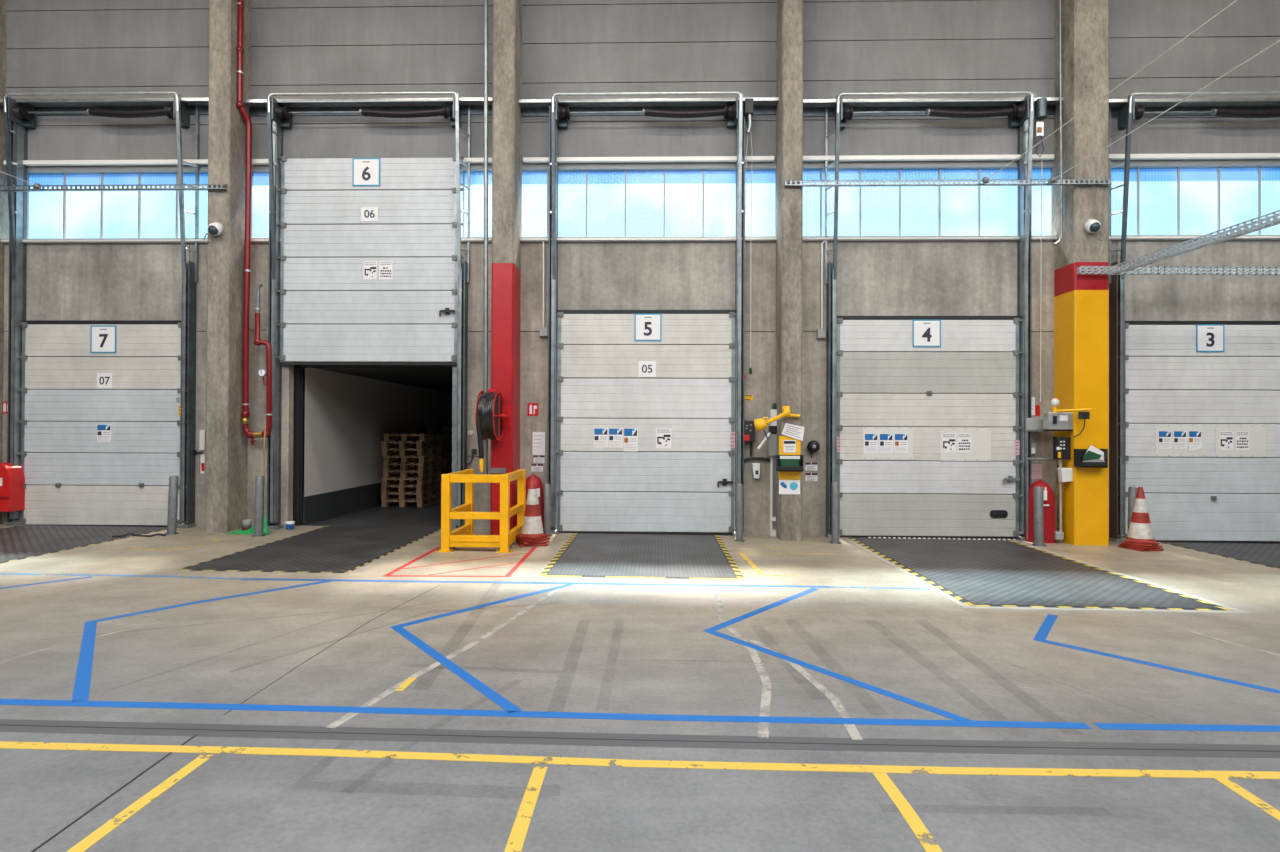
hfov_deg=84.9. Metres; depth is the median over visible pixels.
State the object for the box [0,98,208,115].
channel
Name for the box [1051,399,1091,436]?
lamp
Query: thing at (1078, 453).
document tray
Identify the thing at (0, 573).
tape
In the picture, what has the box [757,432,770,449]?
baton
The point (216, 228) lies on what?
dome camera
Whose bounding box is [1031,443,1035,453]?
soap dispenser
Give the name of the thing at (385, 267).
sheet
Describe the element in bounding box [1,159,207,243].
window
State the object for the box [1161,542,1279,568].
dock leveller
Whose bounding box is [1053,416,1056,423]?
socket
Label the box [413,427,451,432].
wooden pallet
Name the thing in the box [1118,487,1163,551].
traffic cone
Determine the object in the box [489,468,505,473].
name plate
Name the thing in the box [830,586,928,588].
tape
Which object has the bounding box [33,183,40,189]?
clamp
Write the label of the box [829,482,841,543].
bollard
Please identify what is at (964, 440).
sheet
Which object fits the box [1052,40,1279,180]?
wire
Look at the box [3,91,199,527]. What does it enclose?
door frame
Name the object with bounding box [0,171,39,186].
wire
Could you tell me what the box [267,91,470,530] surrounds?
door frame
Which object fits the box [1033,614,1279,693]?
tape
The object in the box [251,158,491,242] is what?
window
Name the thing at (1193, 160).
window
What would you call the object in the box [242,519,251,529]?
tape roll
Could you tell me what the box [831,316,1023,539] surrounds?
door
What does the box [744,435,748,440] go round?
switch
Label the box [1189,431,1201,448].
poster
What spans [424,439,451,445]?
wooden pallet
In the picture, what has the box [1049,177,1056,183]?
clamp
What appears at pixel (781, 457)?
paper stack
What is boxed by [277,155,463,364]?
door
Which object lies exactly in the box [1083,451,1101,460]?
folder
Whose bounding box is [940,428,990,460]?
poster board
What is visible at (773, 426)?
box
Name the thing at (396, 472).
wooden pallet
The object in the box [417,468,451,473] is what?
wooden pallet
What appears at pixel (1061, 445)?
control box
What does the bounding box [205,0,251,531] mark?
column
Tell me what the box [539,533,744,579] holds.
dock leveller
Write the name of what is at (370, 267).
sheet
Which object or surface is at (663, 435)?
sheet
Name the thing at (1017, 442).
sticker
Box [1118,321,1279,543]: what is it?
door
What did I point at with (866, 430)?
poster board
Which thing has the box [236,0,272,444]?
pipe
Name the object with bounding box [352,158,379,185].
number sign
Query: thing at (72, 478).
door
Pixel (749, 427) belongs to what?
control box
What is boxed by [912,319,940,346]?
number sign
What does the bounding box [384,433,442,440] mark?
wooden pallet
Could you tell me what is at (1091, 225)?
dome camera
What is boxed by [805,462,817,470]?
notice sheet
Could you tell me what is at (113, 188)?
strut
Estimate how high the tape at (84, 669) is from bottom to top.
0.014 m
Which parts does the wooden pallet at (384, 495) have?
board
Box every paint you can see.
[0,741,1279,778]
[66,755,213,851]
[120,539,221,549]
[504,767,547,851]
[739,553,761,574]
[770,553,822,553]
[873,773,942,851]
[1214,777,1279,820]
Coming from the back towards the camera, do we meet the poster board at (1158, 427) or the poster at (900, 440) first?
the poster at (900, 440)
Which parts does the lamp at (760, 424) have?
swing arm, wall arm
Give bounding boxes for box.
[741,415,769,462]
[767,434,776,455]
[769,403,776,432]
[1026,418,1047,431]
[1053,437,1070,458]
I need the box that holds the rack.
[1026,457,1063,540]
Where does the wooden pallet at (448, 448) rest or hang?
on the wooden pallet at (444, 454)
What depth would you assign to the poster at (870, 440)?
10.45 m
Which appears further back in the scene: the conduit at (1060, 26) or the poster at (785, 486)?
the conduit at (1060, 26)
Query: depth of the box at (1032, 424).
10.28 m
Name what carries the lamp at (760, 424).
attached to the column at (789, 18)
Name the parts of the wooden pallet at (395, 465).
board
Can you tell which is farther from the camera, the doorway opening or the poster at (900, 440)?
the doorway opening
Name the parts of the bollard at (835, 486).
post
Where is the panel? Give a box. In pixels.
[779,436,800,479]
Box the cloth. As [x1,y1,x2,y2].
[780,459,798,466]
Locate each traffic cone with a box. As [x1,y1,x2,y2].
[516,476,549,546]
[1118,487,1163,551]
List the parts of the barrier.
post, rail, rail, rail, post, rail, rail, rail, plate, post, rail, rail, rail, post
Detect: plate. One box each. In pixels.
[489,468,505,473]
[744,395,752,400]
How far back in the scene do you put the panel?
10.03 m
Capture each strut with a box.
[0,184,227,191]
[784,179,1111,186]
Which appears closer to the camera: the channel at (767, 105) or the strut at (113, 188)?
the strut at (113, 188)
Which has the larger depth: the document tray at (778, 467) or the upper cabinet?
the upper cabinet
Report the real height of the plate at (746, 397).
0.083 m
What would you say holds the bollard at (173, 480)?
on the floor
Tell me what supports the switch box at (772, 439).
attached to the wall
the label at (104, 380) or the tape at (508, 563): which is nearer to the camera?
the tape at (508, 563)
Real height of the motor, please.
0.531 m
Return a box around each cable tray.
[1077,266,1279,275]
[1108,210,1279,274]
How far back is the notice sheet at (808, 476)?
10.55 m
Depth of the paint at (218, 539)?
8.82 m
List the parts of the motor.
motor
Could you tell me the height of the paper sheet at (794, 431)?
0.257 m
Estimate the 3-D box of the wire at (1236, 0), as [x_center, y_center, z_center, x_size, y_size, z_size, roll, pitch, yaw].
[4.967,-3.535,7.786,0.036,0.148,4.182,0,0,-3]
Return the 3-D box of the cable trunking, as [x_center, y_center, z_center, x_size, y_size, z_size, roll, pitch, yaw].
[2.004,1.089,10.525,0.085,1.277,0.085,0,0,1]
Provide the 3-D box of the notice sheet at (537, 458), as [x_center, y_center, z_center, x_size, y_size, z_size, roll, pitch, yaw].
[-1.537,0.506,10.655,0.168,0.114,0.006,0,0,1]
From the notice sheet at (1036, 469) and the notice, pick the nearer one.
the notice sheet at (1036, 469)
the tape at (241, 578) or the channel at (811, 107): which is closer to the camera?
the tape at (241, 578)
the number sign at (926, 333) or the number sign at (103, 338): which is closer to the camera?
the number sign at (926, 333)
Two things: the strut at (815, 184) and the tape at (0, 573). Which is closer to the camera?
the tape at (0, 573)
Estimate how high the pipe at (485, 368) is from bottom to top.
7.220 m
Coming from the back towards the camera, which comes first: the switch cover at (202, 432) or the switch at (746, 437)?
the switch cover at (202, 432)
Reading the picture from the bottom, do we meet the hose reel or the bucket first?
the bucket
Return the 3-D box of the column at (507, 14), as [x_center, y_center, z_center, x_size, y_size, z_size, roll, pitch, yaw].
[-1.986,-3.129,10.460,0.328,9.700,0.580,0,0,1]
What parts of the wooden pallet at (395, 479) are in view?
board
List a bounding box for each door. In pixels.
[12,320,187,526]
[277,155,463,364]
[551,310,736,534]
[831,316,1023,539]
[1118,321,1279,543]
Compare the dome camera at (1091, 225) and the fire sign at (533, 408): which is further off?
the fire sign at (533, 408)
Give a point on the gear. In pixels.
(748, 103)
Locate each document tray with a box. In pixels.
[776,455,802,471]
[1074,449,1107,467]
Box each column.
[0,0,7,523]
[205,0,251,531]
[490,0,521,534]
[775,0,802,540]
[1052,0,1108,545]
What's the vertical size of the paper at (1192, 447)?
0.133 m
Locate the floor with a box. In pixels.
[0,524,1279,851]
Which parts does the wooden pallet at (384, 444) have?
board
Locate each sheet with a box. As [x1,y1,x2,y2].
[363,261,376,279]
[379,261,392,279]
[531,464,542,471]
[532,432,544,454]
[533,455,544,462]
[656,428,671,448]
[782,423,803,440]
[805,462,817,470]
[805,473,817,480]
[942,433,955,452]
[957,433,971,452]
[1031,397,1034,414]
[1031,464,1041,478]
[1085,445,1103,460]
[1219,431,1233,450]
[1235,431,1249,450]
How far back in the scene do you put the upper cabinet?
10.57 m
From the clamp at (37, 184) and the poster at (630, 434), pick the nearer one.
the clamp at (37, 184)
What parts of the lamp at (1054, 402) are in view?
arm post, swing arm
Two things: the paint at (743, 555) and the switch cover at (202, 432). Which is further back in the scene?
the switch cover at (202, 432)
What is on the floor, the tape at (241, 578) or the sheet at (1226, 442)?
the tape at (241, 578)
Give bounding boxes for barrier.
[436,469,525,552]
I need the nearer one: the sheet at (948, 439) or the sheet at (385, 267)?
the sheet at (948, 439)
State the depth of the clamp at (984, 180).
9.85 m
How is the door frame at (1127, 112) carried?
attached to the wall
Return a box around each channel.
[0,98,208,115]
[243,97,492,115]
[519,97,778,116]
[803,97,1062,116]
[1109,98,1279,115]
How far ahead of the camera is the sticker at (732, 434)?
10.50 m
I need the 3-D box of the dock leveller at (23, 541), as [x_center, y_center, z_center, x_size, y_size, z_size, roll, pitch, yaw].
[-8.288,1.524,8.986,2.396,0.025,3.466,0,0,1]
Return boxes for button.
[467,430,473,435]
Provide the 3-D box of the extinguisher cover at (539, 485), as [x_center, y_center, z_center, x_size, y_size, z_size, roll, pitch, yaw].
[-1.595,1.159,10.449,0.314,0.899,0.370,0,0,1]
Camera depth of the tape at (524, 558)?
7.71 m
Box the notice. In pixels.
[200,454,204,473]
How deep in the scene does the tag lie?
10.47 m
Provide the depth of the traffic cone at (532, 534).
9.40 m
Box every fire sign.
[3,401,7,413]
[527,403,538,415]
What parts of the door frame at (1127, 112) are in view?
rail, guide post, foot plate, bearing plate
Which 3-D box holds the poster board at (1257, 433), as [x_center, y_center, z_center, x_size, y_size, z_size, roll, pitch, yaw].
[8.854,0.221,10.318,0.729,0.472,0.006,0,0,1]
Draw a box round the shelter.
[293,365,456,525]
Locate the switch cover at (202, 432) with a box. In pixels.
[199,430,204,449]
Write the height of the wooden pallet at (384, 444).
0.144 m
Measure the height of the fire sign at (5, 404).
0.186 m
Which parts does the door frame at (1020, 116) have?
rail, guide post, bearing plate, bearing plate, foot plate, guide post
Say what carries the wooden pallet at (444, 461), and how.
on the wooden pallet at (445, 467)
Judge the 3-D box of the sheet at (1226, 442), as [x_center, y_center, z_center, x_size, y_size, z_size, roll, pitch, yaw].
[8.645,0.217,10.319,0.202,0.287,0.004,0,0,1]
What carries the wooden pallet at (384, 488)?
on the wooden pallet at (384, 495)
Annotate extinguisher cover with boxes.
[526,473,543,531]
[1023,480,1055,542]
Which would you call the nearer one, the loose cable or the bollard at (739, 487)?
the bollard at (739, 487)
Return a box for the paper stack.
[780,456,799,458]
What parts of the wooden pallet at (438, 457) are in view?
board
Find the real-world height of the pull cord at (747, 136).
3.794 m
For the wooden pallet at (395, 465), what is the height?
0.144 m
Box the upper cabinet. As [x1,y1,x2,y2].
[0,463,24,511]
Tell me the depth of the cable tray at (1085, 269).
9.83 m
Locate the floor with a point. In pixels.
(583, 648)
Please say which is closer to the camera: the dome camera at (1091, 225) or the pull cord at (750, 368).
the dome camera at (1091, 225)
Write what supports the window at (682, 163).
in the wall
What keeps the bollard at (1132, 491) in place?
on the floor
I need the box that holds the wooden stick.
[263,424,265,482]
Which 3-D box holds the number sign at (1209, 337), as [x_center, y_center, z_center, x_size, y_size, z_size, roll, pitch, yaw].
[8.420,-1.296,10.333,0.405,0.409,0.012,0,0,1]
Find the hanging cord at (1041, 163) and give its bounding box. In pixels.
[1040,163,1041,401]
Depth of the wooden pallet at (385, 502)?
13.88 m
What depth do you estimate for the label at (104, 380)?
10.74 m
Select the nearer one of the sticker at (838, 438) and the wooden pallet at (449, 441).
the sticker at (838, 438)
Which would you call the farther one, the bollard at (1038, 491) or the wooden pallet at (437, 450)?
the wooden pallet at (437, 450)
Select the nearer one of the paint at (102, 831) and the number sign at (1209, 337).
the paint at (102, 831)
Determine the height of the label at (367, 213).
0.214 m
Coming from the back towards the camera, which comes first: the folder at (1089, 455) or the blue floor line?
the folder at (1089, 455)
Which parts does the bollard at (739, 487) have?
post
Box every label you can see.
[97,373,111,388]
[361,207,377,220]
[638,361,655,376]
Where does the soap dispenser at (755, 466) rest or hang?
attached to the wall
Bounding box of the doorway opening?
[300,367,451,527]
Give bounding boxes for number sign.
[90,325,116,352]
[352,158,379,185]
[634,313,661,340]
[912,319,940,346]
[1196,324,1224,351]
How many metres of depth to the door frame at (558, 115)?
10.47 m
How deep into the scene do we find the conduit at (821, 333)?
10.53 m
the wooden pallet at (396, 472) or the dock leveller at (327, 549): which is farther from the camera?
the wooden pallet at (396, 472)
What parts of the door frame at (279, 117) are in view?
guide post, foot plate, bearing plate, bearing plate, guide post, rail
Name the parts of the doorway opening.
post, kick plate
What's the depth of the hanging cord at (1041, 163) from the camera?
10.37 m
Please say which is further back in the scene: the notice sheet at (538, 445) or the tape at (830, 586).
the notice sheet at (538, 445)
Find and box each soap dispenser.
[752,463,759,477]
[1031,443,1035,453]
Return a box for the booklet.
[1083,459,1104,461]
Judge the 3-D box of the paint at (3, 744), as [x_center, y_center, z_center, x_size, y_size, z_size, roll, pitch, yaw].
[-0.065,1.588,3.313,6.993,0.057,0.110,0,0,1]
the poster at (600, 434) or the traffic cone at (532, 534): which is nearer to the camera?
the traffic cone at (532, 534)
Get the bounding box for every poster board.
[863,427,912,459]
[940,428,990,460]
[1155,424,1205,456]
[1215,425,1265,456]
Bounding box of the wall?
[2,0,1279,535]
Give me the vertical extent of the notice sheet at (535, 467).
0.114 m
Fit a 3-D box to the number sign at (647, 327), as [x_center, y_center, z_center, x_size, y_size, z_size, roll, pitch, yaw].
[0.120,-1.486,10.539,0.406,0.414,0.012,0,0,1]
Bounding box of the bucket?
[285,521,294,529]
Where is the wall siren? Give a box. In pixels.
[807,440,819,457]
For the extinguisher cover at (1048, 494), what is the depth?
10.12 m
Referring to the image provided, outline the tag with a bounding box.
[1035,405,1039,415]
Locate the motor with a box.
[1034,98,1046,137]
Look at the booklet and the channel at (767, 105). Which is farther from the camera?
the channel at (767, 105)
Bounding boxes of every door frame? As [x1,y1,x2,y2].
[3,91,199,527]
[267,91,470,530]
[547,91,744,536]
[825,91,1033,540]
[1109,91,1279,541]
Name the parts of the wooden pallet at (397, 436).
board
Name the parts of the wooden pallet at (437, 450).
board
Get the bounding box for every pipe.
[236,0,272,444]
[483,0,487,473]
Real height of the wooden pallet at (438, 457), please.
0.144 m
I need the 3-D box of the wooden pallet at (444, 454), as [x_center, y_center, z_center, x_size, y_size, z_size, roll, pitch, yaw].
[-4.812,0.671,16.603,0.810,0.144,1.200,0,0,1]
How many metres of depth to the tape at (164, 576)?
7.19 m
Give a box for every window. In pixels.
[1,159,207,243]
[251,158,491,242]
[520,156,776,241]
[803,154,1056,240]
[1109,153,1279,240]
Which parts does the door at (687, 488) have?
bolt handle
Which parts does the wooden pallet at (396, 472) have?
board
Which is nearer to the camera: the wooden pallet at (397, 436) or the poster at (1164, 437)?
the poster at (1164, 437)
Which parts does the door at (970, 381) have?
grip handle, bolt handle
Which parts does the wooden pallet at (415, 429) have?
board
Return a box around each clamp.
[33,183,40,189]
[982,177,988,183]
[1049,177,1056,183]
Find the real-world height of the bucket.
0.120 m
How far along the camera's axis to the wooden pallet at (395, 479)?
13.88 m
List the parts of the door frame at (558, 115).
guide post, foot plate, bearing plate, bearing plate, guide post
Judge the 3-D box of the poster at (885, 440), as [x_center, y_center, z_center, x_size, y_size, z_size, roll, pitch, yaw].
[3.673,0.259,10.441,0.200,0.288,0.004,0,0,1]
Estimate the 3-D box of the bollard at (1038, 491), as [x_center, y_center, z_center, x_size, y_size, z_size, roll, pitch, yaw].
[5.638,1.280,9.891,0.174,0.836,0.171,0,0,1]
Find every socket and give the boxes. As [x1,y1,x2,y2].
[466,449,478,464]
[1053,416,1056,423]
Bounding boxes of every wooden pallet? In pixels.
[381,440,440,447]
[381,481,440,491]
[381,487,440,499]
[381,494,440,506]
[382,447,440,455]
[382,460,440,469]
[382,474,440,484]
[383,454,441,462]
[383,467,442,477]
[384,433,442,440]
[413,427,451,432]
[416,445,451,451]
[416,451,451,457]
[416,463,451,470]
[417,456,451,464]
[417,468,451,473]
[418,433,451,438]
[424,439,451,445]
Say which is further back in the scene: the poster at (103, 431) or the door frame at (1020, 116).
the poster at (103, 431)
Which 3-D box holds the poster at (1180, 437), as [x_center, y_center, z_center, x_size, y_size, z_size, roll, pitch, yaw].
[7.975,0.207,10.335,0.188,0.266,0.004,0,0,1]
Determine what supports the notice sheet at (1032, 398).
attached to the wall
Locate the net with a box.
[229,514,270,533]
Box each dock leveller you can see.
[0,525,166,563]
[176,525,440,572]
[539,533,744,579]
[848,537,1248,612]
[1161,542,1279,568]
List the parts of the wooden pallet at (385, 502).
board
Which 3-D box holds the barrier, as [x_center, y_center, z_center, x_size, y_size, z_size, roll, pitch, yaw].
[-2.081,1.108,9.465,0.944,0.981,1.296,0,0,1]
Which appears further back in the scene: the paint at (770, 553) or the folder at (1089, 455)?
the folder at (1089, 455)
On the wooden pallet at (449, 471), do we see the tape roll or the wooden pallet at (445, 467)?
the wooden pallet at (445, 467)
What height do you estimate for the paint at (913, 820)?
0.004 m
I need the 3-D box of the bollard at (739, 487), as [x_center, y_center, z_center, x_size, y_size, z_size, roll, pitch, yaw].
[1.421,1.239,9.989,0.150,0.823,0.148,0,0,1]
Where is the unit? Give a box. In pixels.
[1043,412,1072,430]
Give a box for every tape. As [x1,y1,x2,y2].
[0,573,163,576]
[0,576,91,588]
[71,581,331,702]
[164,576,238,578]
[238,578,830,587]
[384,547,536,576]
[391,584,571,712]
[403,553,525,568]
[429,563,512,574]
[703,588,970,722]
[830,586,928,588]
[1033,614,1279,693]
[1094,723,1279,731]
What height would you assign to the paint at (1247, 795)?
0.004 m
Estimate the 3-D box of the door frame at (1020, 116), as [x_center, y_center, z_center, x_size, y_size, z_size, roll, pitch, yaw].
[4.281,-1.592,10.346,3.012,6.554,0.361,0,0,1]
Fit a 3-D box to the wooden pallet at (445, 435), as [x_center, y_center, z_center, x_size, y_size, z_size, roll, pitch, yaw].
[-4.814,0.238,16.644,0.810,0.144,1.200,0,0,1]
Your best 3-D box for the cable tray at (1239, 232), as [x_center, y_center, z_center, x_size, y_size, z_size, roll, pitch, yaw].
[6.537,-2.140,8.104,0.108,0.168,3.302,0,0,1]
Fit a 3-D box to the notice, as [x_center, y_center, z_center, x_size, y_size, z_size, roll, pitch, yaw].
[-6.740,0.582,10.783,0.061,0.300,0.006,0,0,1]
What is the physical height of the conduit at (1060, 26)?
3.816 m
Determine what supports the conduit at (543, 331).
attached to the wall
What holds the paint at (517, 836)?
on the floor
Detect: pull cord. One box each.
[742,136,747,378]
[749,131,751,373]
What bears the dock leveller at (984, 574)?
on the floor
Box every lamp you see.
[754,406,799,438]
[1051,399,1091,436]
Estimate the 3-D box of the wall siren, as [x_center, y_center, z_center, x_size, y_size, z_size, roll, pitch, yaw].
[2.600,0.349,10.495,0.180,0.266,0.125,0,0,1]
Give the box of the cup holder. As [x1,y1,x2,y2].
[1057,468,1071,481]
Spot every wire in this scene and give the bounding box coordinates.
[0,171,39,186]
[986,0,1237,179]
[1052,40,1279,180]
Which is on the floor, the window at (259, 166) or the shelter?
the shelter
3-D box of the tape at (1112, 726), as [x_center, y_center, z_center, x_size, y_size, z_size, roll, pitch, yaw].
[3.198,1.627,3.769,1.458,0.015,0.079,0,0,0]
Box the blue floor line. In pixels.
[0,699,1091,728]
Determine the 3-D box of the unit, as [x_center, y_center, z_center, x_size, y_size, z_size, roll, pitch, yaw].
[6.026,-0.060,10.072,0.352,0.264,0.165,0,0,1]
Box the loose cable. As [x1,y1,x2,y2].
[1036,136,1043,156]
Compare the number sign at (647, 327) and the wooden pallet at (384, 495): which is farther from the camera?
the wooden pallet at (384, 495)
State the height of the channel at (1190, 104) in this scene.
0.150 m
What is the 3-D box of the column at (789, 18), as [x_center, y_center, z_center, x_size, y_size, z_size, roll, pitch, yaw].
[2.201,-3.131,10.357,0.300,9.665,0.580,0,0,1]
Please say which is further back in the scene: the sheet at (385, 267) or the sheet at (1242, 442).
the sheet at (385, 267)
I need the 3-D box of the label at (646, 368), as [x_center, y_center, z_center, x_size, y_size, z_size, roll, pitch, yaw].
[0.109,-0.858,10.538,0.263,0.241,0.007,0,0,1]
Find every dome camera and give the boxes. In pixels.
[204,222,222,242]
[1084,219,1104,239]
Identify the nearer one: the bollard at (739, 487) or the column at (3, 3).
the bollard at (739, 487)
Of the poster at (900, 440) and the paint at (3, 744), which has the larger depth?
the poster at (900, 440)
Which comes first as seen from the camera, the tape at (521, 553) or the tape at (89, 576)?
the tape at (89, 576)
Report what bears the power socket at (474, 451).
attached to the wall
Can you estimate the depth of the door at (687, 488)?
10.54 m
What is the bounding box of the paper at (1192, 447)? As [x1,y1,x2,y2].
[1188,443,1201,451]
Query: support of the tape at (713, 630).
on the floor
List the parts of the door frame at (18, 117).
foot plate, guide post, bearing plate, bearing plate, foot plate, guide post, rail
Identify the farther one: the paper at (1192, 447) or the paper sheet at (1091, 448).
the paper at (1192, 447)
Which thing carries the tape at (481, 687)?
on the floor
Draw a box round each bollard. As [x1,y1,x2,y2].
[164,476,178,534]
[252,476,264,536]
[544,484,552,536]
[734,484,744,541]
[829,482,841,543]
[1032,487,1045,546]
[1127,487,1137,534]
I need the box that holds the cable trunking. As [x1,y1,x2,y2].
[770,456,775,535]
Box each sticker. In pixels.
[730,432,734,447]
[837,437,839,451]
[1015,440,1019,454]
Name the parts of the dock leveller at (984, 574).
lip strip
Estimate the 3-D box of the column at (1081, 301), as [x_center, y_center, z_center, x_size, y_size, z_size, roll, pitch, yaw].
[6.447,-3.073,10.252,0.490,9.750,0.580,0,0,1]
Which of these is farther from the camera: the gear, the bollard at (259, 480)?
the gear
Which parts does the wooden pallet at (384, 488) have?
board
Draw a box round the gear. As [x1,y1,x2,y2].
[744,98,752,133]
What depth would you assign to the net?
10.17 m
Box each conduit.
[539,241,547,336]
[817,241,825,338]
[1053,0,1062,245]
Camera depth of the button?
10.67 m
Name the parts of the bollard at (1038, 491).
post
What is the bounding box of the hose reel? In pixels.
[475,389,510,471]
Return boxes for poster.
[97,424,110,441]
[594,428,607,447]
[609,428,622,447]
[624,428,637,451]
[779,480,799,493]
[864,434,877,452]
[879,434,892,452]
[894,434,907,452]
[1158,431,1171,448]
[1174,431,1186,448]
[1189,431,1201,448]
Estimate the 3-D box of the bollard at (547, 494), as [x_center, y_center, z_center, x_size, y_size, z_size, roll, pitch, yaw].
[-1.353,1.235,10.251,0.150,0.771,0.148,0,0,1]
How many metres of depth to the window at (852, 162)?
10.53 m
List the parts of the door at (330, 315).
bolt handle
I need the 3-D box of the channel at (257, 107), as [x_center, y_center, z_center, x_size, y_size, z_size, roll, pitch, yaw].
[-4.081,-4.845,10.634,3.881,0.150,0.235,0,0,1]

